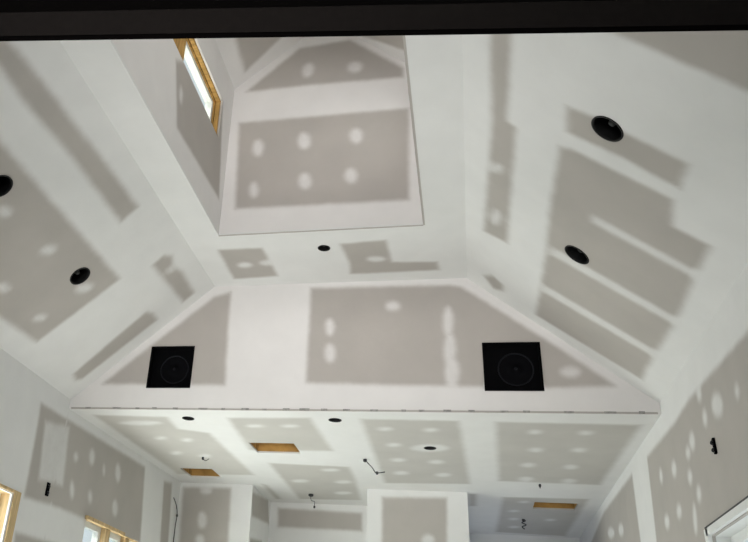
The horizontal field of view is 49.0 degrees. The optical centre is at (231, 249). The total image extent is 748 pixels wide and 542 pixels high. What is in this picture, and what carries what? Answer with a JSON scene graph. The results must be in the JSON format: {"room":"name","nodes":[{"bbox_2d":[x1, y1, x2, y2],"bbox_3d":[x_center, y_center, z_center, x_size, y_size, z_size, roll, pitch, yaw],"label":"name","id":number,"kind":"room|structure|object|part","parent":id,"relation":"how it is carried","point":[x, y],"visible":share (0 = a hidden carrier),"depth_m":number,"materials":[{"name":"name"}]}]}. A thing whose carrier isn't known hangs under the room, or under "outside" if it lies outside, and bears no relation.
{"room":"unfinished living room","nodes":[
{"label":"unfinished living room","id":0,"kind":"room"},
{"bbox_2d":[0,348,69,541],"bbox_3d":[-2.676,0.606,2.081,0.016,3.401,9.109,-3,-29,16],"label":"wall","id":1,"kind":"structure","parent":0,"point":[33,413],"depth_m":6.03,"materials":[{"name":"paint"}]},
{"bbox_2d":[0,490,9,538],"bbox_3d":[-1.889,2.203,4.944,0.144,1.676,1.226,-3,-29,16],"label":"window","id":2,"kind":"structure","parent":1,"relation":"in","point":[4,496],"depth_m":5.75,"materials":[{"name":"beige glass"}]},
{"bbox_2d":[0,483,21,541],"bbox_3d":[-1.789,2.200,4.951,0.012,1.630,1.310,-3,-29,16],"label":"trim","id":3,"kind":"structure","parent":1,"relation":"attached to","point":[10,527],"depth_m":5.75,"materials":[{"name":"beige wood"}]},
{"bbox_2d":[45,482,50,495],"bbox_3d":[-1.433,1.879,6.262,0.023,0.100,0.040,-3,-29,16],"label":"electrical box","id":4,"kind":"object","parent":1,"relation":"attached to","point":[48,486],"visible":1,"depth_m":6.26,"materials":[{"name":"black plastic"}]},
{"bbox_2d":[0,41,214,399],"bbox_3d":[-1.919,-1.367,2.957,1.170,1.023,9.109,-3,-29,16],"label":"ceiling","id":5,"kind":"structure","parent":0,"point":[78,198],"depth_m":5.45,"materials":[{"name":"paint"}]},
{"bbox_2d":[0,175,12,196],"bbox_3d":[-1.403,-0.413,4.761,0.208,0.208,0.161,-4,-29,18],"label":"can","id":6,"kind":"object","parent":5,"relation":"attached to","point":[6,183],"visible":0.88,"depth_m":4.80,"materials":[{"name":"grey metal"}]},
{"bbox_2d":[70,267,89,284],"bbox_3d":[-1.116,0.151,5.747,0.208,0.208,0.161,-4,-29,18],"label":"can","id":7,"kind":"object","parent":5,"relation":"attached to","point":[81,275],"visible":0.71,"depth_m":5.78,"materials":[{"name":"grey metal"}]},
{"bbox_2d":[44,409,180,541],"bbox_3d":[-1.115,3.428,7.027,0.016,3.324,2.701,-4,-29,17],"label":"wall","id":8,"kind":"structure","parent":0,"point":[99,477],"depth_m":7.24,"materials":[{"name":"paint"}]},
{"bbox_2d":[85,520,133,541],"bbox_3d":[-1.198,3.331,6.995,0.118,1.726,1.346,-3,-29,16],"label":"window","id":9,"kind":"structure","parent":8,"relation":"in","point":[100,534],"depth_m":7.16,"materials":[{"name":"brown wood"}]},
{"bbox_3d":[-1.323,3.131,6.641,0.055,1.650,0.420,-3,-29,16],"label":"sash","id":10,"kind":"part","parent":9,"relation":"part of","materials":[{"name":"white plastic"}]},
{"bbox_3d":[-1.240,3.253,6.856,0.118,1.650,0.100,-3,-29,16],"label":"post","id":11,"kind":"part","parent":9,"relation":"part of","materials":[{"name":"beige wood"}]},
{"bbox_3d":[-1.196,3.365,7.059,0.055,1.650,0.370,-3,-29,16],"label":"sash","id":12,"kind":"part","parent":9,"relation":"part of","materials":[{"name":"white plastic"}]},
{"bbox_3d":[-1.119,3.475,7.253,0.118,1.650,0.100,-3,-29,16],"label":"post","id":13,"kind":"part","parent":9,"relation":"part of","materials":[{"name":"beige wood"}]},
{"bbox_2d":[85,515,137,541],"bbox_3d":[-1.061,2.596,7.372,0.030,0.030,1.340,-3,-29,16],"label":"trim","id":14,"kind":"structure","parent":8,"relation":"attached to","point":[87,517],"depth_m":7.14,"materials":[{"name":"beige wood"}]},
{"bbox_2d":[173,497,177,541],"bbox_3d":[-0.637,3.127,8.512,0.027,0.924,0.148,-4,-29,17],"label":"cable","id":15,"kind":"object","parent":8,"relation":"attached to","point":[173,497],"visible":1,"depth_m":8.68,"materials":[{"name":"grey plastic"}]},
{"bbox_2d":[112,38,234,232],"bbox_3d":[-0.445,-1.473,5.074,0.016,1.392,3.135,-3,-29,16],"label":"wall","id":16,"kind":"structure","parent":0,"point":[157,67],"depth_m":5.49,"materials":[{"name":"paint"}]},
{"bbox_2d":[173,39,220,133],"bbox_3d":[-0.471,-1.601,5.237,0.138,0.436,2.551,-3,-29,16],"label":"window","id":17,"kind":"structure","parent":16,"relation":"in","point":[188,49],"depth_m":6.06,"materials":[{"name":"brown wood"}]},
{"bbox_3d":[-0.417,-1.501,5.416,0.138,0.360,0.300,-3,-29,16],"label":"post","id":18,"kind":"part","parent":17,"relation":"part of","materials":[{"name":"brown wood"}]},
{"bbox_3d":[-0.291,-1.222,5.918,0.055,0.360,0.875,-3,-29,16],"label":"sash","id":19,"kind":"part","parent":17,"relation":"part of","materials":[{"name":"white plastic"}]},
{"bbox_2d":[215,37,302,88],"bbox_3d":[-0.087,-2.315,5.437,0.575,0.492,3.135,-3,-29,16],"label":"ceiling","id":20,"kind":"structure","parent":0,"point":[243,58],"depth_m":6.58,"materials":[{"name":"paint"}]},
{"bbox_2d":[249,486,270,541],"bbox_3d":[0.196,4.243,8.316,0.016,3.324,0.886,-3,-29,16],"label":"wall","id":21,"kind":"structure","parent":0,"point":[260,510],"depth_m":8.92,"materials":[{"name":"paint"}]},
{"bbox_2d":[60,35,466,286],"bbox_3d":[-0.310,-1.887,2.759,2.080,0.016,9.109,-3,-29,16],"label":"ceiling","id":22,"kind":"structure","parent":0,"point":[436,249],"depth_m":5.57,"materials":[{"name":"paint"}]},
{"bbox_2d":[318,245,329,250],"bbox_3d":[0.708,-0.045,6.108,0.095,0.087,0.095,-3,-29,16],"label":"can","id":23,"kind":"object","parent":22,"relation":"attached to","point":[321,247],"visible":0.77,"depth_m":6.13,"materials":[{"name":"grey metal"}]},
{"bbox_2d":[268,502,366,541],"bbox_3d":[0.914,4.428,8.529,1.235,3.324,0.016,-3,-29,16],"label":"wall","id":24,"kind":"structure","parent":0,"point":[289,522],"depth_m":9.21,"materials":[{"name":"paint"}]},
{"bbox_2d":[219,36,422,232],"bbox_3d":[0.716,-0.974,6.310,1.512,1.872,0.016,-3,-29,16],"label":"wall","id":25,"kind":"structure","parent":0,"point":[321,136],"depth_m":6.22,"materials":[{"name":"paint"}]},
{"bbox_2d":[218,225,422,235],"bbox_3d":[0.630,-0.137,5.862,1.512,0.002,0.015,-3,-29,16],"label":"trim","id":26,"kind":"structure","parent":25,"relation":"attached to","point":[406,225],"depth_m":5.85,"materials":[{"name":"paint"}]},
{"bbox_2d":[402,36,424,224],"bbox_3d":[0.972,-0.890,4.376,0.015,0.002,3.035,-3,-29,16],"label":"trim","id":27,"kind":"structure","parent":25,"relation":"attached to","point":[404,39],"depth_m":4.65,"materials":[{"name":"metal"}]},
{"bbox_2d":[174,482,469,541],"bbox_3d":[0.767,3.998,7.745,3.068,3.324,0.016,-3,-29,16],"label":"wall","id":28,"kind":"structure","parent":0,"point":[392,515],"depth_m":8.26,"materials":[{"name":"paint"}]},
{"bbox_2d":[69,278,660,414],"bbox_3d":[0.845,0.754,6.339,4.469,1.088,0.016,-3,-29,16],"label":"wall","id":29,"kind":"structure","parent":0,"point":[395,344],"depth_m":6.29,"materials":[{"name":"paint"}]},
{"bbox_2d":[146,346,194,387],"bbox_3d":[-0.490,0.997,6.658,0.381,0.362,0.112,-3,-29,16],"label":"wall speaker","id":30,"kind":"object","parent":29,"relation":"attached to","point":[169,366],"visible":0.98,"depth_m":6.66,"materials":[{"name":"black paint"}]},
{"bbox_2d":[71,407,657,413],"bbox_3d":[0.794,1.221,6.080,4.429,0.021,0.004,-3,-29,16],"label":"trim","id":31,"kind":"structure","parent":29,"relation":"attached to","point":[152,408],"depth_m":6.00,"materials":[{"name":"paint"}]},
{"bbox_2d":[482,342,544,390],"bbox_3d":[2.084,0.887,5.937,0.410,0.377,0.112,-3,-29,16],"label":"wall speaker","id":32,"kind":"object","parent":29,"relation":"attached to","point":[507,366],"visible":0.98,"depth_m":5.93,"materials":[{"name":"black paint"}]},
{"bbox_2d":[70,409,659,537],"bbox_3d":[1.446,2.421,8.222,4.468,0.016,5.045,-3,-29,16],"label":"ceiling","id":33,"kind":"structure","parent":0,"point":[501,460],"depth_m":7.10,"materials":[{"name":"paint"}]},
{"bbox_2d":[182,416,193,420],"bbox_3d":[-0.354,1.359,6.634,0.103,0.094,0.103,-3,-29,16],"label":"can","id":34,"kind":"object","parent":33,"relation":"attached to","point":[185,417],"visible":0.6,"depth_m":6.65,"materials":[{"name":"grey metal"}]},
{"bbox_2d":[183,468,218,475],"bbox_3d":[-0.307,2.254,8.467,0.426,0.195,0.470,-3,-29,16],"label":"duct opening","id":35,"kind":"object","parent":33,"relation":"attached to","point":[194,472],"visible":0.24,"depth_m":8.61,"materials":[{"name":"brown wood"}]},
{"bbox_2d":[251,443,298,451],"bbox_3d":[0.405,1.697,7.281,0.490,0.195,0.430,-3,-29,16],"label":"duct opening","id":36,"kind":"object","parent":33,"relation":"attached to","point":[279,447],"visible":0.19,"depth_m":7.41,"materials":[{"name":"brown wood"}]},
{"bbox_2d":[328,418,341,421],"bbox_3d":[0.818,1.304,6.307,0.103,0.094,0.103,-3,-29,16],"label":"can","id":37,"kind":"object","parent":33,"relation":"attached to","point":[330,419],"visible":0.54,"depth_m":6.32,"materials":[{"name":"grey metal"}]},
{"bbox_2d":[363,459,384,474],"bbox_3d":[1.288,1.964,7.227,0.197,0.139,0.035,-3,-29,16],"label":"hanging cable","id":38,"kind":"object","parent":33,"relation":"hanging from","point":[364,460],"visible":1,"depth_m":7.22,"materials":[{"name":"grey plastic"}]},
{"bbox_2d":[424,446,435,449],"bbox_3d":[1.682,1.641,6.779,0.103,0.094,0.103,-3,-29,16],"label":"can","id":39,"kind":"object","parent":33,"relation":"attached to","point":[427,447],"visible":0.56,"depth_m":6.80,"materials":[{"name":"grey metal"}]},
{"bbox_2d":[533,502,576,508],"bbox_3d":[3.370,2.569,8.363,0.494,0.195,0.420,-3,-29,16],"label":"duct opening","id":40,"kind":"object","parent":33,"relation":"attached to","point":[536,504],"visible":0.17,"depth_m":8.47,"materials":[{"name":"brown wood"}]},
{"bbox_2d":[0,0,747,40],"bbox_3d":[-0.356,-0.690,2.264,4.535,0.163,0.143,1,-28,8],"label":"monitor bezel","id":41,"kind":"object","parent":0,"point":[20,20],"visible":1,"depth_m":2.16,"materials":[{"name":"black plastic"}]},
{"bbox_2d":[355,36,404,62],"bbox_3d":[0.835,-2.358,5.181,0.575,0.492,3.135,-3,-29,16],"label":"ceiling","id":42,"kind":"structure","parent":0,"point":[392,45],"depth_m":6.38,"materials":[{"name":"paint"}]},
{"bbox_2d":[469,533,579,541],"bbox_3d":[3.474,5.016,9.152,1.297,3.324,0.016,-3,-29,16],"label":"wall","id":43,"kind":"structure","parent":0,"point":[473,537],"depth_m":9.93,"materials":[{"name":"paint"}]},
{"bbox_2d":[462,31,747,402],"bbox_3d":[1.242,-1.515,2.078,1.239,1.024,9.109,-3,-29,16],"label":"ceiling","id":44,"kind":"structure","parent":0,"point":[658,213],"depth_m":4.09,"materials":[{"name":"paint"}]},
{"bbox_2d":[565,245,588,264],"bbox_3d":[2.119,-0.014,4.821,0.208,0.207,0.161,-4,-29,18],"label":"can","id":45,"kind":"object","parent":44,"relation":"attached to","point":[573,252],"visible":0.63,"depth_m":4.87,"materials":[{"name":"grey metal"}]},
{"bbox_2d":[591,116,623,141],"bbox_3d":[1.798,-0.610,3.748,0.208,0.207,0.161,-4,-29,18],"label":"can","id":46,"kind":"object","parent":44,"relation":"attached to","point":[606,128],"visible":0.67,"depth_m":3.80,"materials":[{"name":"grey metal"}]},
{"bbox_2d":[608,120,615,126],"bbox_3d":[1.811,-0.621,3.752,0.041,0.100,0.041,37,-13,30],"label":"socket","id":47,"kind":"object","parent":46,"relation":"attached to","point":[612,124],"depth_m":3.74,"materials":[{"name":"grey metal"}]},
{"bbox_2d":[580,263,747,541],"bbox_3d":[2.290,1.600,3.014,0.016,3.401,14.170,-3,-29,16],"label":"wall","id":48,"kind":"structure","parent":0,"point":[674,486],"depth_m":4.71,"materials":[{"name":"paint"}]},
{"bbox_2d":[710,438,717,453],"bbox_3d":[2.611,1.065,4.334,0.022,0.084,0.028,-3,-29,16],"label":"electrical box","id":49,"kind":"object","parent":48,"relation":"attached to","point":[712,442],"visible":1,"depth_m":4.33,"materials":[{"name":"black plastic"}]},
{"bbox_2d":[704,496,747,541],"bbox_3d":[2.323,1.875,3.156,0.020,1.855,2.285,-3,-29,16],"label":"trim","id":50,"kind":"structure","parent":48,"relation":"attached to","point":[742,508],"depth_m":4.16,"materials":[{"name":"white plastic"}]},
{"bbox_2d":[716,515,747,541],"bbox_3d":[2.419,1.896,3.129,0.144,1.886,2.186,-3,-29,16],"label":"window","id":51,"kind":"structure","parent":48,"relation":"in","point":[738,532],"depth_m":4.28,"materials":[{"name":"white glass"}]},
{"bbox_3d":[2.447,1.895,3.122,0.055,1.810,2.110,-3,-29,16],"label":"sash","id":52,"kind":"part","parent":51,"relation":"part of","materials":[{"name":"white plastic"}]}
]}

